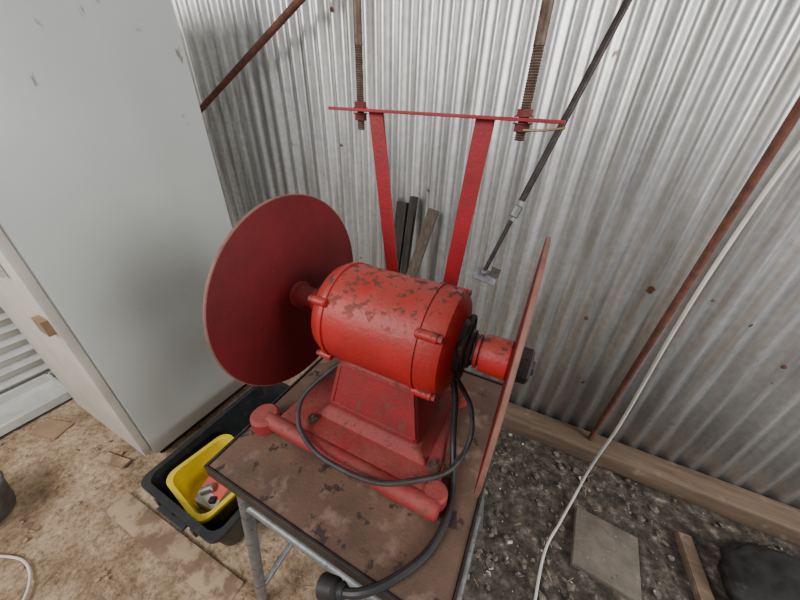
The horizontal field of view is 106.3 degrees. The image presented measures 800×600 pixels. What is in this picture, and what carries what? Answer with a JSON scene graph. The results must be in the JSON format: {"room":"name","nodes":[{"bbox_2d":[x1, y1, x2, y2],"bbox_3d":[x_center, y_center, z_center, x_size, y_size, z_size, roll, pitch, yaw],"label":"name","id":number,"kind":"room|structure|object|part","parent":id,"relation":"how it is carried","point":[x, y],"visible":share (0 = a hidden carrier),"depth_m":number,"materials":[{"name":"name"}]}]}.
{"room":"workshop shed","nodes":[
{"label":"workshop shed","id":0,"kind":"room"},
{"bbox_2d":[0,356,799,599],"bbox_3d":[0.095,1.295,0.579,6.000,0.027,3.000,16,34,22],"label":"floor","id":1,"kind":"structure","parent":0,"point":[33,483],"depth_m":1.18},
{"bbox_2d":[0,470,15,522],"bbox_3d":[-1.657,0.802,1.144,0.250,0.140,0.250,16,34,22],"label":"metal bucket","id":2,"kind":"object","parent":1,"relation":"on","point":[7,495],"visible":1,"depth_m":1.19,"materials":[{"name":"grey metal"}]},
{"bbox_2d":[0,554,31,599],"bbox_3d":[-1.324,0.968,1.017,0.366,0.008,0.101,25,38,33],"label":"cord","id":3,"kind":"object","parent":1,"relation":"on","point":[22,560],"visible":1,"depth_m":1.05,"materials":[{"name":"white plastic"}]},
{"bbox_2d":[0,306,53,394],"bbox_3d":[-2.219,0.142,1.698,0.290,0.661,1.040,16,34,22],"label":"panel","id":4,"kind":"object","parent":1,"relation":"on","point":[20,363],"visible":0.09,"depth_m":1.71,"materials":[{"name":"white plastic"}]},
{"bbox_3d":[-2.219,0.142,1.698,0.290,0.661,1.040,16,34,22],"label":"frame","id":5,"kind":"part","parent":4,"relation":"part of","materials":[{"name":"white plastic"}]},
{"bbox_2d":[0,373,72,437],"bbox_3d":[-2.031,0.568,1.593,0.280,0.058,0.360,16,34,22],"label":"baseboard","id":6,"kind":"structure","parent":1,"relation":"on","point":[25,403],"depth_m":1.63,"materials":[{"name":"white wood"}]},
{"bbox_2d":[29,419,73,439],"bbox_3d":[-1.766,0.654,1.522,0.150,0.008,0.090,6,32,7],"label":"cardboard sheet","id":7,"kind":"object","parent":1,"relation":"on","point":[51,428],"visible":1,"depth_m":1.52,"materials":[{"name":"brown cardboard"}]},
{"bbox_2d":[95,451,130,468],"bbox_3d":[-1.335,0.743,1.396,0.160,0.010,0.040,9,32,12],"label":"wood offcut","id":8,"kind":"object","parent":1,"relation":"on","point":[109,458],"visible":1,"depth_m":1.39,"materials":[{"name":"brown wood"}]},
{"bbox_2d":[0,0,247,455],"bbox_3d":[-1.234,-0.289,1.255,0.620,1.920,0.719,16,34,22],"label":"refrigerator","id":9,"kind":"object","parent":1,"relation":"on","point":[115,220],"visible":0.88,"depth_m":1.03,"materials":[{"name":"metal"}]},
{"bbox_3d":[-1.210,-0.243,0.816,0.030,0.400,0.017,16,34,22],"label":"handle","id":10,"kind":"part","parent":9,"relation":"part of","materials":[{"name":"white plastic"}]},
{"bbox_3d":[-1.379,-0.169,0.988,0.610,1.845,0.030,16,34,22],"label":"door panel","id":11,"kind":"part","parent":9,"relation":"part of","materials":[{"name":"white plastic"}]},
{"bbox_2d":[0,369,313,599],"bbox_3d":[-1.069,0.785,1.342,2.315,0.016,1.808,16,34,22],"label":"clod","id":12,"kind":"object","parent":1,"relation":"on","point":[22,567],"visible":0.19,"depth_m":1.13,"materials":[{"name":"brown soil"}]},
{"bbox_2d":[141,382,288,545],"bbox_3d":[-0.657,0.683,1.321,0.439,0.196,0.637,16,34,22],"label":"plastic tub","id":13,"kind":"object","parent":1,"relation":"on","point":[231,421],"visible":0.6,"depth_m":1.20,"materials":[{"name":"black plastic"}]},
{"bbox_2d":[166,434,237,523],"bbox_3d":[-0.734,0.739,1.218,0.270,0.156,0.254,21,36,28],"label":"container","id":14,"kind":"object","parent":13,"relation":"in","point":[187,478],"visible":0.62,"depth_m":1.20,"materials":[{"name":"plastic"}]},
{"bbox_2d":[194,476,230,511],"bbox_3d":[-0.730,0.764,1.186,0.124,0.120,0.110,16,34,22],"label":"fitting","id":15,"kind":"object","parent":14,"relation":"in","point":[212,492],"visible":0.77,"depth_m":1.16,"materials":[{"name":"white plastic"}]},
{"bbox_2d":[11,429,629,586],"bbox_3d":[-0.366,0.948,1.110,3.618,0.008,1.711,16,34,22],"label":"litter","id":16,"kind":"object","parent":1,"relation":"on","point":[74,429],"visible":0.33,"depth_m":1.22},
{"bbox_2d":[204,357,502,599],"bbox_3d":[-0.060,0.622,0.898,0.623,0.805,0.574,16,34,22],"label":"work table","id":17,"kind":"object","parent":1,"relation":"on","point":[361,536],"visible":0.44,"depth_m":0.55,"materials":[{"name":"metal"}]},
{"bbox_2d":[203,193,550,599],"bbox_3d":[-0.050,0.111,0.560,0.534,0.514,0.545,16,34,22],"label":"grinder","id":18,"kind":"object","parent":17,"relation":"on","point":[285,290],"visible":1,"depth_m":0.55,"materials":[{"name":"red paint"}]},
{"bbox_3d":[-0.112,0.315,0.591,0.402,0.037,0.037,16,34,22],"label":"rail","id":19,"kind":"part","parent":18,"relation":"part of","materials":[{"name":"red metal"}]},
{"bbox_3d":[-0.046,0.255,0.700,0.376,0.034,0.281,16,34,22],"label":"plate","id":20,"kind":"part","parent":18,"relation":"part of","materials":[{"name":"red paint"}]},
{"bbox_2d":[328,0,565,285],"bbox_3d":[0.063,-0.458,0.469,0.447,1.501,0.055,16,34,22],"label":"bracket","id":21,"kind":"object","parent":17,"relation":"on","point":[484,125],"visible":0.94,"depth_m":0.57,"materials":[{"name":"metal"}]},
{"bbox_3d":[-0.067,-0.745,0.378,0.015,0.924,0.015,16,34,22],"label":"threaded rod","id":22,"kind":"part","parent":21,"relation":"part of","materials":[{"name":"metal"}]},
{"bbox_3d":[0.213,-0.664,0.264,0.017,0.928,0.017,16,34,22],"label":"threaded rod","id":23,"kind":"part","parent":21,"relation":"part of","materials":[{"name":"metal"}]},
{"bbox_2d":[394,201,408,272],"bbox_3d":[-0.052,0.028,1.610,0.178,1.070,0.056,-24,40,-36],"label":"steel post","id":24,"kind":"object","parent":1,"relation":"on","point":[401,213],"visible":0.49,"depth_m":1.41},
{"bbox_2d":[400,196,417,273],"bbox_3d":[-0.001,0.030,1.581,0.172,1.099,0.037,-26,41,-37],"label":"steel post","id":25,"kind":"object","parent":1,"relation":"on","point":[413,201],"visible":0.46,"depth_m":1.40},
{"bbox_2d":[406,208,438,276],"bbox_3d":[-0.013,0.086,1.522,0.352,1.073,0.051,-8,33,-16],"label":"stake","id":26,"kind":"object","parent":1,"relation":"on","point":[431,216],"visible":0.49,"depth_m":1.34,"materials":[{"name":"brown wood"}]},
{"bbox_2d":[570,506,641,599],"bbox_3d":[0.780,0.957,1.143,0.215,0.030,0.220,19,35,25],"label":"paver","id":27,"kind":"object","parent":1,"relation":"on","point":[606,553],"visible":1,"depth_m":1.12,"materials":[{"name":"grey concrete"}]},
{"bbox_2d":[465,430,791,599],"bbox_3d":[1.089,1.147,0.857,1.929,0.031,1.084,16,34,22],"label":"rubble","id":28,"kind":"object","parent":1,"relation":"on","point":[570,586],"visible":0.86,"depth_m":1.19,"materials":[{"name":"gravel"}]},
{"bbox_2d":[501,402,799,546],"bbox_3d":[1.339,0.839,1.310,4.350,0.090,0.115,16,34,22],"label":"beam","id":29,"kind":"structure","parent":1,"relation":"on","point":[774,518],"depth_m":1.34,"materials":[{"name":"brown wood"}]},
{"bbox_2d":[587,96,799,440],"bbox_3d":[0.954,-0.126,0.945,0.023,1.916,0.074,0,31,-3],"label":"pole","id":30,"kind":"object","parent":29,"relation":"on","point":[790,121],"visible":1,"depth_m":0.91,"materials":[{"name":"metal"}]},
{"bbox_2d":[534,141,799,599],"bbox_3d":[0.582,0.233,0.555,0.174,1.845,1.058,23,37,31],"label":"extension cord","id":31,"kind":"object","parent":1,"relation":"on","point":[796,149],"visible":1,"depth_m":0.83,"materials":[{"name":"white plastic"}]},
{"bbox_2d":[674,531,714,599],"bbox_3d":[1.062,1.015,1.059,0.050,0.030,0.341,13,33,17],"label":"timber offcut","id":32,"kind":"object","parent":1,"relation":"on","point":[700,587],"visible":1,"depth_m":1.10,"materials":[{"name":"brown wood"}]},
{"bbox_2d":[716,542,799,599],"bbox_3d":[1.318,0.990,0.962,0.435,0.173,0.364,16,34,22],"label":"sack","id":33,"kind":"object","parent":1,"relation":"on","point":[748,570],"visible":1,"depth_m":1.01,"materials":[{"name":"black plastic"}]},
{"bbox_2d":[171,0,799,508],"bbox_3d":[0.760,-0.506,0.949,6.000,2.680,0.032,16,34,22],"label":"wall","id":34,"kind":"structure","parent":0,"point":[685,99],"depth_m":1.14,"materials":[{"name":"silver metal"}]},
{"bbox_2d":[472,0,632,284],"bbox_3d":[0.495,-0.587,0.778,0.493,1.165,0.074,-8,33,-16],"label":"tension rod","id":35,"kind":"object","parent":34,"relation":"attached to","point":[481,274],"visible":1,"depth_m":0.85,"materials":[{"name":"metal"}]},
{"bbox_3d":[0.320,-0.180,0.974,0.081,0.178,0.014,-10,33,-18],"label":"rod","id":36,"kind":"part","parent":35,"relation":"part of","materials":[{"name":"metal"}]},
{"bbox_3d":[0.548,-0.710,0.746,0.377,0.919,0.020,-10,33,-18],"label":"rod","id":37,"kind":"part","parent":35,"relation":"part of","materials":[{"name":"metal"}]},
{"bbox_2d":[330,7,786,368],"bbox_3d":[1.073,-0.291,0.872,3.068,1.065,0.007,16,34,22],"label":"screws","id":38,"kind":"object","parent":34,"relation":"attached to","point":[331,8],"visible":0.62,"depth_m":1.16,"materials":[{"name":"metal"}]},
{"bbox_3d":[-2.571,-0.609,0.941,0.029,2.680,2.900,16,34,22],"label":"wall","id":39,"kind":"structure","parent":0,"visible":0},
{"bbox_2d":[200,0,305,112],"bbox_3d":[-0.840,-1.036,1.435,2.501,1.215,0.026,16,34,22],"label":"rusty pipe","id":40,"kind":"object","parent":39,"relation":"attached to","point":[294,5],"visible":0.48,"depth_m":1.28,"materials":[{"name":"brown metal"}]}
]}

